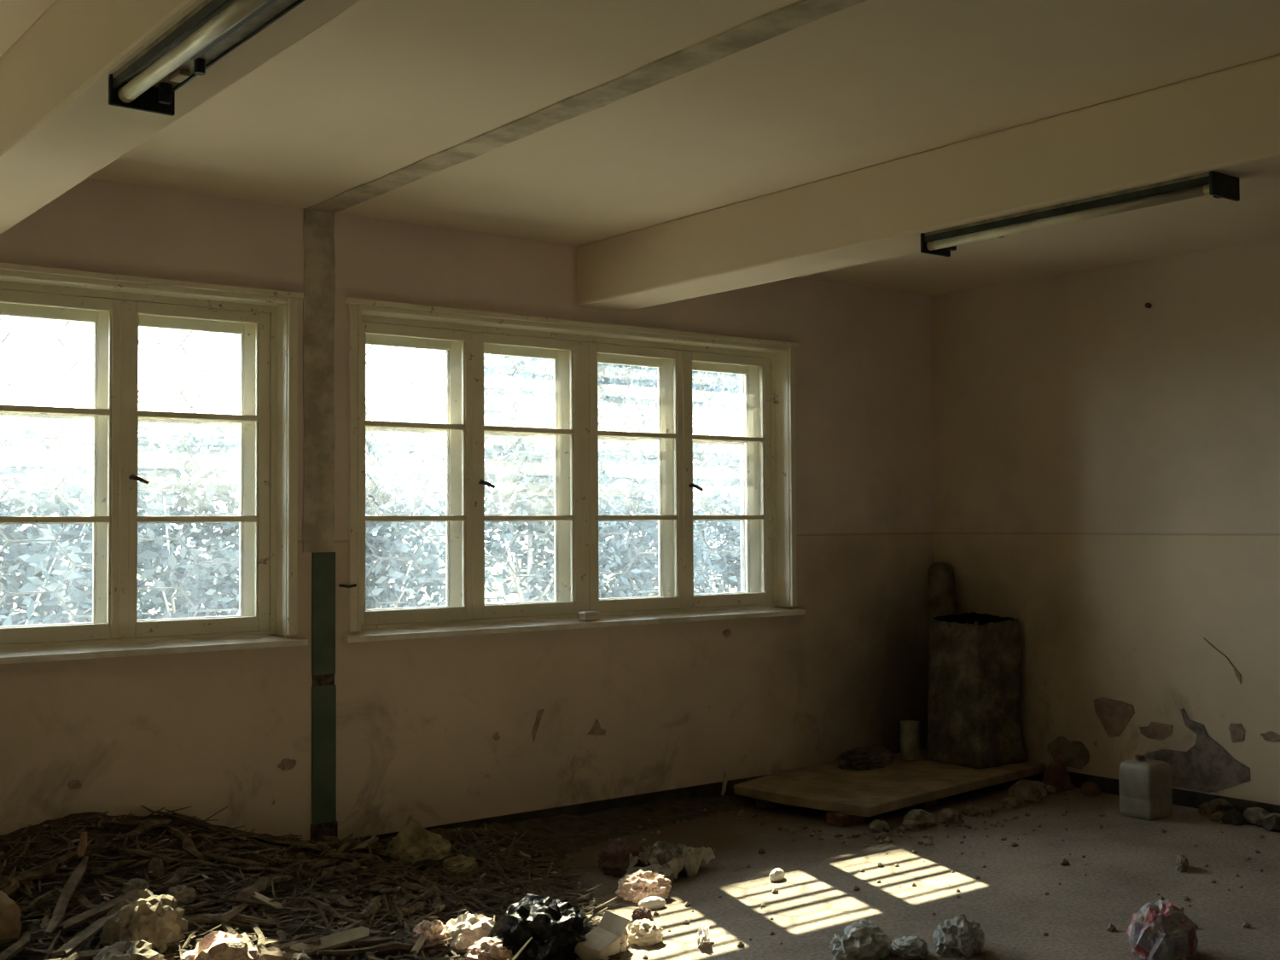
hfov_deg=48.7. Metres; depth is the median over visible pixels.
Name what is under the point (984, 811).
chunk
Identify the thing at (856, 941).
plastic bag
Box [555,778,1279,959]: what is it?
floor
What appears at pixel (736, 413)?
bush
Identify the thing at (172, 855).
stick
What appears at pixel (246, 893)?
stick
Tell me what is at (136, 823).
stick
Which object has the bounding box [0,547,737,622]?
ground
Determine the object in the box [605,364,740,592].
bush
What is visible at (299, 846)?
stick
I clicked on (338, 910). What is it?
stick
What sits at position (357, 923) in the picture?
stick
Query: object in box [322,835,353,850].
stick
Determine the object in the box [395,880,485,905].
stick
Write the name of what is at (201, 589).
bush
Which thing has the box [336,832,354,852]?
stick
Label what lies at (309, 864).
stick
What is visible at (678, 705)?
wall
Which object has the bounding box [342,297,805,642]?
window
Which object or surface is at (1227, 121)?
ceiling beam
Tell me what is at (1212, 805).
chunk
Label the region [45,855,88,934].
branch
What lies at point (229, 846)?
stick
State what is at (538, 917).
plastic bag
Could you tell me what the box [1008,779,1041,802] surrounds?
chunk
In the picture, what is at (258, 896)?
batten
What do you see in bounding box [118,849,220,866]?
stick
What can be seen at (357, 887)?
stick
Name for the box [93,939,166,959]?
crumpled paper
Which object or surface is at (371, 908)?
stick
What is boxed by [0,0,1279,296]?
ceiling
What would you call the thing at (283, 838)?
stick
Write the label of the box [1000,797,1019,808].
chunk
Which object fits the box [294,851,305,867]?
stick
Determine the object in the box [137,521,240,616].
window grille
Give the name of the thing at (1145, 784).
jerrycan
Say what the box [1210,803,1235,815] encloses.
chunk
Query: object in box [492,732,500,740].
plaster
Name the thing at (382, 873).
stick
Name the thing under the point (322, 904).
stick
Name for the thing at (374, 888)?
stick
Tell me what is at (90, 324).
bush
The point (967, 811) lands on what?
chunk
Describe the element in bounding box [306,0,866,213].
trim
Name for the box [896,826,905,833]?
chunk
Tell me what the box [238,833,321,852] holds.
stick
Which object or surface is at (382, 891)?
stick
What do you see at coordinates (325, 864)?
stick
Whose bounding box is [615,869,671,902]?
crumpled paper
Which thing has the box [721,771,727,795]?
wood splinter
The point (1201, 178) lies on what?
fluorescent tube
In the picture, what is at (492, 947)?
crumpled paper
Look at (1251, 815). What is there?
chunk
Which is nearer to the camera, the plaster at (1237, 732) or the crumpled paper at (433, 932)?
the crumpled paper at (433, 932)
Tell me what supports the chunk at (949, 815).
on the floor at (1009, 900)
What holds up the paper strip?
on the floor at (1009, 900)
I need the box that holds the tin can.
[899,720,919,761]
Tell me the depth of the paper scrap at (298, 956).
4.93 m
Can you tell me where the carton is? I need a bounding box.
[574,910,629,959]
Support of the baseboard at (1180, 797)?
attached to the wall at (1106, 464)
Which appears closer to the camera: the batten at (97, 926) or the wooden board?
the batten at (97, 926)
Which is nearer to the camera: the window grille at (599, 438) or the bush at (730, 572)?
the window grille at (599, 438)
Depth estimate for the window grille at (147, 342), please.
6.89 m
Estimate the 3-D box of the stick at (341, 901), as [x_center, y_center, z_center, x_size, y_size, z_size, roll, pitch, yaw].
[-1.237,1.689,5.690,0.235,0.041,0.063,-1,-2,31]
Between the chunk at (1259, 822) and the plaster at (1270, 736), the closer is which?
the chunk at (1259, 822)
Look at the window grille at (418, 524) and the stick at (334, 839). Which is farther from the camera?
the window grille at (418, 524)
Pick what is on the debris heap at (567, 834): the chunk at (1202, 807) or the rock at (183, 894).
the rock at (183, 894)
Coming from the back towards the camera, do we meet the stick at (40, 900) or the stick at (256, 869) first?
the stick at (256, 869)
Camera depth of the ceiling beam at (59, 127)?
4.13 m
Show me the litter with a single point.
(482, 875)
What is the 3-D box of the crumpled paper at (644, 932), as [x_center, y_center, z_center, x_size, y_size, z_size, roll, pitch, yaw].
[0.016,1.774,5.550,0.153,0.091,0.130,1,-2,-38]
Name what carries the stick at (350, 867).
on the debris heap at (567, 834)
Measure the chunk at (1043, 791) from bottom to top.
0.053 m
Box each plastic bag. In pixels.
[489,893,592,959]
[828,924,891,959]
[850,919,874,925]
[890,935,928,959]
[932,913,984,958]
[1126,899,1198,959]
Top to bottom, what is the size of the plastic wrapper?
0.232 m
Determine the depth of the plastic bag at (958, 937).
5.35 m
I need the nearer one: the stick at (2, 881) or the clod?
the stick at (2, 881)
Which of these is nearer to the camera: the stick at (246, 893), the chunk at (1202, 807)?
the stick at (246, 893)
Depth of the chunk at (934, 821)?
7.63 m
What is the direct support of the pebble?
on the debris heap at (567, 834)
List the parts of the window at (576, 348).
sill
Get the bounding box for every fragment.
[1042,759,1070,792]
[1079,781,1100,796]
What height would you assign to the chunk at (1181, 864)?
0.069 m
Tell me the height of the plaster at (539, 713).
0.170 m
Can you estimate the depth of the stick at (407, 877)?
6.16 m
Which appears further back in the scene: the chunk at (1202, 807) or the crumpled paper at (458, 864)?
the chunk at (1202, 807)
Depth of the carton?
5.34 m
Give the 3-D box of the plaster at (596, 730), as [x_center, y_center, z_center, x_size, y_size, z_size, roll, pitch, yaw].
[-0.242,1.377,7.869,0.130,0.095,0.010,1,-2,-38]
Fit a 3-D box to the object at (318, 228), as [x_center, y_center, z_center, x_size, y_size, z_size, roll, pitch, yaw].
[-1.569,-0.484,6.906,0.170,1.674,0.012,1,-2,-38]
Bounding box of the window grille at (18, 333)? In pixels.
[0,318,93,407]
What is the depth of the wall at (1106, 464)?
8.45 m
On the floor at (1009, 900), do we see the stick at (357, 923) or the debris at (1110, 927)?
the debris at (1110, 927)
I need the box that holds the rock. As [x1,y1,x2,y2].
[98,888,188,953]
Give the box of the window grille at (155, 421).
[137,418,240,516]
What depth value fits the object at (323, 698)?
6.86 m
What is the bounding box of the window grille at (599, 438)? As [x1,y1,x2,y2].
[598,436,657,515]
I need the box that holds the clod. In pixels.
[631,906,652,920]
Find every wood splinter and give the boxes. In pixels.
[76,832,87,858]
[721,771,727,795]
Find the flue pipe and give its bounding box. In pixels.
[926,561,958,690]
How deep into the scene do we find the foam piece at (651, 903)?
6.03 m
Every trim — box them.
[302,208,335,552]
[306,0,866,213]
[310,674,337,842]
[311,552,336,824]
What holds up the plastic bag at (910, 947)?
on the floor at (1009, 900)
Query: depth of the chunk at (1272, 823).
7.44 m
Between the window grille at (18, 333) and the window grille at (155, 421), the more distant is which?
the window grille at (155, 421)
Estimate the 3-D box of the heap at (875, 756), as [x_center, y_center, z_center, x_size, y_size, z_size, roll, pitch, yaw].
[1.418,1.730,8.860,0.312,0.128,0.533,-2,-2,35]
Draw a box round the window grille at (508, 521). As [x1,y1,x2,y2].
[484,520,554,602]
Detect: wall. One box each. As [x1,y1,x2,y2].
[0,177,933,840]
[930,237,1279,805]
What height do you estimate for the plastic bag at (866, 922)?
0.066 m
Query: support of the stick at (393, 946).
on the debris heap at (567, 834)
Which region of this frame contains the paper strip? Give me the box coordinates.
[696,923,709,947]
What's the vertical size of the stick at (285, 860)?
0.076 m
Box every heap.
[0,793,753,959]
[834,744,895,771]
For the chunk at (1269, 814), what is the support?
on the floor at (1009, 900)
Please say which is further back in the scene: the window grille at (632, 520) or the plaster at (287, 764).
the window grille at (632, 520)
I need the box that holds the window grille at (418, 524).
[365,520,446,609]
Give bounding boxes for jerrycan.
[1118,750,1172,820]
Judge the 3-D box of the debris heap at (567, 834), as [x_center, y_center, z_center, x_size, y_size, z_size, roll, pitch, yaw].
[-0.927,1.630,5.584,6.600,0.406,2.734,1,-2,-38]
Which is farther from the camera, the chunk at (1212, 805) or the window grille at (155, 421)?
the chunk at (1212, 805)
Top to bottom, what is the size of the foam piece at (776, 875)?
0.053 m
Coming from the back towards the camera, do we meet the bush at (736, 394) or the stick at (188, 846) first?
the bush at (736, 394)
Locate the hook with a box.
[338,583,356,587]
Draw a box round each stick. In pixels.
[0,878,20,897]
[0,879,9,890]
[0,931,30,959]
[0,937,17,947]
[8,849,93,884]
[19,892,52,913]
[54,887,107,913]
[58,914,106,943]
[62,948,103,959]
[64,859,137,878]
[78,953,97,959]
[100,820,162,827]
[105,848,157,866]
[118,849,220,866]
[119,819,171,838]
[127,848,197,868]
[157,811,264,849]
[158,825,203,859]
[159,849,268,866]
[161,866,199,886]
[162,847,230,864]
[178,899,210,910]
[181,901,247,922]
[183,913,287,927]
[209,863,285,875]
[212,843,252,849]
[215,876,268,930]
[219,897,332,916]
[220,921,238,934]
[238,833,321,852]
[250,853,319,872]
[251,913,266,950]
[254,938,320,952]
[255,933,317,947]
[256,875,292,889]
[261,949,314,959]
[272,930,285,946]
[275,858,319,864]
[280,837,347,855]
[286,839,315,851]
[286,936,394,955]
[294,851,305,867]
[296,841,332,849]
[296,860,342,873]
[305,896,363,926]
[308,858,338,872]
[309,892,356,908]
[316,941,428,957]
[320,852,384,865]
[320,858,360,881]
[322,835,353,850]
[322,901,381,929]
[323,852,380,864]
[324,907,389,913]
[329,927,381,959]
[330,919,363,949]
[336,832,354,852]
[343,846,386,852]
[343,884,401,896]
[349,881,381,893]
[365,884,390,892]
[366,849,400,861]
[366,893,383,905]
[372,877,404,888]
[375,901,426,918]
[378,874,448,891]
[379,872,393,875]
[387,890,435,907]
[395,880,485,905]
[410,874,449,894]
[418,889,429,893]
[428,943,450,949]
[430,892,445,911]
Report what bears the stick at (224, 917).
on the debris heap at (567, 834)
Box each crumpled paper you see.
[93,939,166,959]
[410,919,447,954]
[437,854,478,874]
[439,910,494,953]
[462,936,512,959]
[610,918,628,953]
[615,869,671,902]
[622,862,674,884]
[627,919,663,946]
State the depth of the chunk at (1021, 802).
8.17 m
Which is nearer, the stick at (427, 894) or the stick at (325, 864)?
the stick at (427, 894)
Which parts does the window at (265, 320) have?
sill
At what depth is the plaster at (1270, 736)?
7.72 m
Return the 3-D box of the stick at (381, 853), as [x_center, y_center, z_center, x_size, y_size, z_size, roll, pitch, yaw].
[-1.209,1.763,6.618,0.245,0.069,0.066,-1,-2,35]
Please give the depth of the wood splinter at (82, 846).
5.59 m
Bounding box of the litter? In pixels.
[0,815,598,959]
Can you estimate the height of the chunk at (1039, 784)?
0.089 m
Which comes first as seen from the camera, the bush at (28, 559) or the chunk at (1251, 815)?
the chunk at (1251, 815)
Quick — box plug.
[1145,302,1151,308]
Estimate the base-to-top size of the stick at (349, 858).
0.083 m
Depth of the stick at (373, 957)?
5.12 m
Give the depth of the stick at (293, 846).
6.40 m
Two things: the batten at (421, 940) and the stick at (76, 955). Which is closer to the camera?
the stick at (76, 955)
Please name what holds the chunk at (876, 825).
on the floor at (1009, 900)
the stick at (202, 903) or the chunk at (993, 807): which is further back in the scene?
the chunk at (993, 807)
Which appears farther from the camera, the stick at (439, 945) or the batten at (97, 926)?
the stick at (439, 945)
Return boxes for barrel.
[925,611,1026,768]
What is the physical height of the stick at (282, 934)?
0.038 m
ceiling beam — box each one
[0,0,360,234]
[576,54,1279,311]
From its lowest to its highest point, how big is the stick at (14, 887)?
0.087 m
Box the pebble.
[147,856,164,876]
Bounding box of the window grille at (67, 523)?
[0,522,93,622]
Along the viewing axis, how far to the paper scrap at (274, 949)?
5.02 m
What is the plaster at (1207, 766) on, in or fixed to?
attached to the wall at (1106, 464)
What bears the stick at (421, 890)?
on the debris heap at (567, 834)
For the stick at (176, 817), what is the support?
on the debris heap at (567, 834)
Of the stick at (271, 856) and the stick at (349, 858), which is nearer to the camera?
the stick at (271, 856)
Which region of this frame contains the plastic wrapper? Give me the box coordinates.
[180,930,267,959]
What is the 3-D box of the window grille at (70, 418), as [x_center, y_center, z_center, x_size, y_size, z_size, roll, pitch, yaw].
[-2.724,-0.067,6.489,0.407,0.463,0.024,1,-2,-38]
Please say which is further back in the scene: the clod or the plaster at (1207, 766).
the plaster at (1207, 766)
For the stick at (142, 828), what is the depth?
6.05 m
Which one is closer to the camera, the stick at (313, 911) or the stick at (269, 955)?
the stick at (269, 955)
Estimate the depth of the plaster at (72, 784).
6.15 m
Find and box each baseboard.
[348,773,769,840]
[1022,768,1279,814]
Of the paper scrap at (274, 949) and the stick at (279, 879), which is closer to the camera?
the paper scrap at (274, 949)
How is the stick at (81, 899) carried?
on the debris heap at (567, 834)
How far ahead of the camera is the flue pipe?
9.31 m
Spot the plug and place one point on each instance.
(1147, 305)
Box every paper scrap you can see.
[120,878,150,895]
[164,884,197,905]
[267,947,286,953]
[291,952,311,959]
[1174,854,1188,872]
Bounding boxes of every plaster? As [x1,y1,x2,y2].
[67,779,81,789]
[277,758,296,770]
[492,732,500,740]
[531,709,544,741]
[587,718,606,735]
[722,628,731,637]
[1047,736,1089,769]
[1093,697,1134,737]
[1139,721,1173,739]
[1146,708,1250,792]
[1228,723,1245,742]
[1259,731,1279,741]
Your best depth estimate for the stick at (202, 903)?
5.29 m
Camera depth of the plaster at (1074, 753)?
8.74 m
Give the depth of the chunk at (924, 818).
7.59 m
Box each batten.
[52,916,106,956]
[54,888,142,931]
[251,891,283,908]
[290,926,369,955]
[409,934,425,954]
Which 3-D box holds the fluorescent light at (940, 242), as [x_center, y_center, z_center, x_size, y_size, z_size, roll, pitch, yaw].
[1.646,-1.009,5.453,0.176,0.082,1.316,1,-2,-38]
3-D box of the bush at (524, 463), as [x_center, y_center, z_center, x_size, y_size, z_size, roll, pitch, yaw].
[-1.079,0.476,13.847,2.017,3.579,1.826,1,-2,-40]
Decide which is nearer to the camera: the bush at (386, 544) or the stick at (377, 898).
the stick at (377, 898)
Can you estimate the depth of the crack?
7.91 m
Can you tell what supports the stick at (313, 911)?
on the debris heap at (567, 834)
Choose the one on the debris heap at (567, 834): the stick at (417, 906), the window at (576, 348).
the stick at (417, 906)
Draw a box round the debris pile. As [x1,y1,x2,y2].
[0,805,628,959]
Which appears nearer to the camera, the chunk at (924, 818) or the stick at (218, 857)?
the stick at (218, 857)
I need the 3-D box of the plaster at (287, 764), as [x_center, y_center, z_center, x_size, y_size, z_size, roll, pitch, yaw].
[-1.687,1.359,6.754,0.094,0.056,0.010,1,-2,-38]
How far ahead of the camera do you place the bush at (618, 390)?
17.02 m
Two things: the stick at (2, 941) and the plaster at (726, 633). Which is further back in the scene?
the plaster at (726, 633)
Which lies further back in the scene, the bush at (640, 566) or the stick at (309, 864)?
the bush at (640, 566)
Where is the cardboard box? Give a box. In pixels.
[578,610,599,621]
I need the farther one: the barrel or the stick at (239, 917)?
the barrel
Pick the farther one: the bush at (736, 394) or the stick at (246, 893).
the bush at (736, 394)
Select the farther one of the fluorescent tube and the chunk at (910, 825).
the chunk at (910, 825)
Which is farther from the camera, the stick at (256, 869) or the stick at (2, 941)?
the stick at (256, 869)
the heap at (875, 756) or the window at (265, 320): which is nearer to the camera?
the window at (265, 320)
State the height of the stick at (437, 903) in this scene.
0.067 m
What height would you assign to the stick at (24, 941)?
0.117 m
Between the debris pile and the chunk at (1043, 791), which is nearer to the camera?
the debris pile
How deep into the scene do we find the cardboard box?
7.83 m
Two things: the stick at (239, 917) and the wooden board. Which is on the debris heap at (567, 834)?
the stick at (239, 917)
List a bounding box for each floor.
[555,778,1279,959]
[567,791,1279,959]
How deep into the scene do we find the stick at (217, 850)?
5.88 m
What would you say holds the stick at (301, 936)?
on the debris heap at (567, 834)
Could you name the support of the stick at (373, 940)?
on the debris heap at (567, 834)
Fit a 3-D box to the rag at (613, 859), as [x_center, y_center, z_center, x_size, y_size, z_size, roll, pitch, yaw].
[-0.074,1.780,6.686,0.270,0.154,0.222,1,-2,-38]
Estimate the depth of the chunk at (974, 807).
7.92 m
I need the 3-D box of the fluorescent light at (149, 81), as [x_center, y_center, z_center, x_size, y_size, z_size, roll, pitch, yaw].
[-0.951,-1.058,3.310,0.176,0.082,1.316,1,-2,-38]
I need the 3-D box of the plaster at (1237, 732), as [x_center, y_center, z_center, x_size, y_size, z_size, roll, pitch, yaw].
[3.332,1.411,7.885,0.010,0.109,0.092,1,-2,-38]
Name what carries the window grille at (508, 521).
attached to the window at (576, 348)
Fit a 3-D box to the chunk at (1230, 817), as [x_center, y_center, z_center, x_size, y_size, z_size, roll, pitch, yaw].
[3.211,1.827,7.646,0.122,0.071,0.097,-2,-2,36]
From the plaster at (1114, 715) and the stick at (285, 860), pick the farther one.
the plaster at (1114, 715)
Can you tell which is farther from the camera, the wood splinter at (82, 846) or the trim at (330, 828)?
the trim at (330, 828)
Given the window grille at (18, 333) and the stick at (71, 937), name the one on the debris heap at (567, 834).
the stick at (71, 937)
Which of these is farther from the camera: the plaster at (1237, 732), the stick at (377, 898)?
the plaster at (1237, 732)
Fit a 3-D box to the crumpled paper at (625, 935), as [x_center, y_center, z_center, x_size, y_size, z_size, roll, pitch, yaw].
[-0.104,1.751,5.448,0.119,0.138,0.109,1,-2,-38]
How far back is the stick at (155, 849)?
5.69 m
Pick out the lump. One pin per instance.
(10, 922)
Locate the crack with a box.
[1203,637,1240,683]
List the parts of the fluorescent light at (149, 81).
plate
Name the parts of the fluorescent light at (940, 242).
plate, rail, plate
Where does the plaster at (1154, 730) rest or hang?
attached to the wall at (1106, 464)
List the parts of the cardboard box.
lid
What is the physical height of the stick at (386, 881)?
0.067 m
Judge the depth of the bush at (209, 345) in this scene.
12.72 m
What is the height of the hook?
0.019 m
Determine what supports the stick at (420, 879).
on the debris heap at (567, 834)
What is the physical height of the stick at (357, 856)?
0.090 m
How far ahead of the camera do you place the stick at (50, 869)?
5.52 m
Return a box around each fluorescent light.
[108,0,305,116]
[920,170,1239,256]
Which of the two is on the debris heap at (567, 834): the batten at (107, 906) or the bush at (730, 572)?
the batten at (107, 906)
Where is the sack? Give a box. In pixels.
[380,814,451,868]
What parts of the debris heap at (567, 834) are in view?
curled strip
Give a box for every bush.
[0,392,139,626]
[40,370,239,622]
[87,322,93,599]
[205,331,214,561]
[365,403,446,609]
[394,346,402,604]
[427,354,632,604]
[483,354,728,588]
[532,442,721,601]
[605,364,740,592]
[645,444,740,593]
[646,371,740,535]
[710,377,739,493]
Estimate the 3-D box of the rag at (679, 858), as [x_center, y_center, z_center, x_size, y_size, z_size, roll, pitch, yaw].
[0.122,1.798,6.683,0.339,0.106,0.398,-1,-2,29]
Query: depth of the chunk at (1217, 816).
7.70 m
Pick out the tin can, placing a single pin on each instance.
(910, 740)
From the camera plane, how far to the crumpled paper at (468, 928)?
5.36 m
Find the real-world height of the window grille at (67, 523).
0.462 m
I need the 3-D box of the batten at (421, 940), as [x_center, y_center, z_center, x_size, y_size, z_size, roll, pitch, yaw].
[-0.820,1.725,5.261,0.027,0.032,0.227,0,-2,4]
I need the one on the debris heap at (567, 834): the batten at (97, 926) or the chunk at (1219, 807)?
the batten at (97, 926)
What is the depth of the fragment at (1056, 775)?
8.57 m
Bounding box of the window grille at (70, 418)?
[0,413,93,516]
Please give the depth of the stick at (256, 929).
5.14 m
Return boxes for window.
[0,261,308,663]
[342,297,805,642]
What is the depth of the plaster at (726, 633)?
8.47 m
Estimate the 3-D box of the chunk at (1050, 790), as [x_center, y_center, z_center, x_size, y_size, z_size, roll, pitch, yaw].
[2.462,1.864,8.514,0.084,0.057,0.096,-1,-2,27]
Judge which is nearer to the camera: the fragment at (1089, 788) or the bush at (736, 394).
the fragment at (1089, 788)
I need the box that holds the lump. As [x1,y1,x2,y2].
[0,890,21,948]
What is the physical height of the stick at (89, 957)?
0.052 m
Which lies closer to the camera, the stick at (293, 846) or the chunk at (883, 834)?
the stick at (293, 846)
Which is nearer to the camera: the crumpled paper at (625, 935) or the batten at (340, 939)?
the batten at (340, 939)
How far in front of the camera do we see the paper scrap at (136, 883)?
5.40 m
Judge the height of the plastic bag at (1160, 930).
0.214 m
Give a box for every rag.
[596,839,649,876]
[624,840,715,878]
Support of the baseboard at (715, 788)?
attached to the wall at (678, 705)
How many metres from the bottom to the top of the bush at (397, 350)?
7.877 m
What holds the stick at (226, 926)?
on the debris heap at (567, 834)
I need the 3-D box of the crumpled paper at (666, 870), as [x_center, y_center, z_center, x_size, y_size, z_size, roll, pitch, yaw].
[0.031,1.801,6.426,0.219,0.091,0.327,-2,-2,35]
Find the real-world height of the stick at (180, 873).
0.037 m
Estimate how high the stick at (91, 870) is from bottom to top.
0.058 m
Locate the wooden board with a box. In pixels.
[733,748,1046,826]
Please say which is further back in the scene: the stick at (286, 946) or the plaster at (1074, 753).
the plaster at (1074, 753)
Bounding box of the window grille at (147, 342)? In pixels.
[138,331,238,413]
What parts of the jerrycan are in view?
carry handle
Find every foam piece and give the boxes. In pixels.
[638,896,665,909]
[768,867,785,881]
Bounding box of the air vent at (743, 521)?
[692,519,745,593]
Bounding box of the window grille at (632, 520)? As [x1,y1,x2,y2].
[598,519,658,596]
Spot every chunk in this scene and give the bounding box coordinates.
[869,819,889,832]
[878,832,889,839]
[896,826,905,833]
[901,820,919,831]
[903,808,932,827]
[930,815,937,826]
[937,808,959,824]
[962,807,976,815]
[964,804,979,814]
[979,807,991,815]
[987,804,998,811]
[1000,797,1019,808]
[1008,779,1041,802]
[1017,798,1024,805]
[1031,780,1046,790]
[1038,787,1047,797]
[1046,785,1055,795]
[1198,802,1209,815]
[1206,798,1233,816]
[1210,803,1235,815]
[1210,810,1223,821]
[1221,811,1245,825]
[1242,807,1268,825]
[1255,818,1263,827]
[1262,813,1279,820]
[1262,814,1279,831]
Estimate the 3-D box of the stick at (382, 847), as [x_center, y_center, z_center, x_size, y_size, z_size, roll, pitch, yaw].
[-1.299,1.738,6.642,0.050,0.037,0.244,-2,-2,44]
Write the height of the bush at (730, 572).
2.950 m

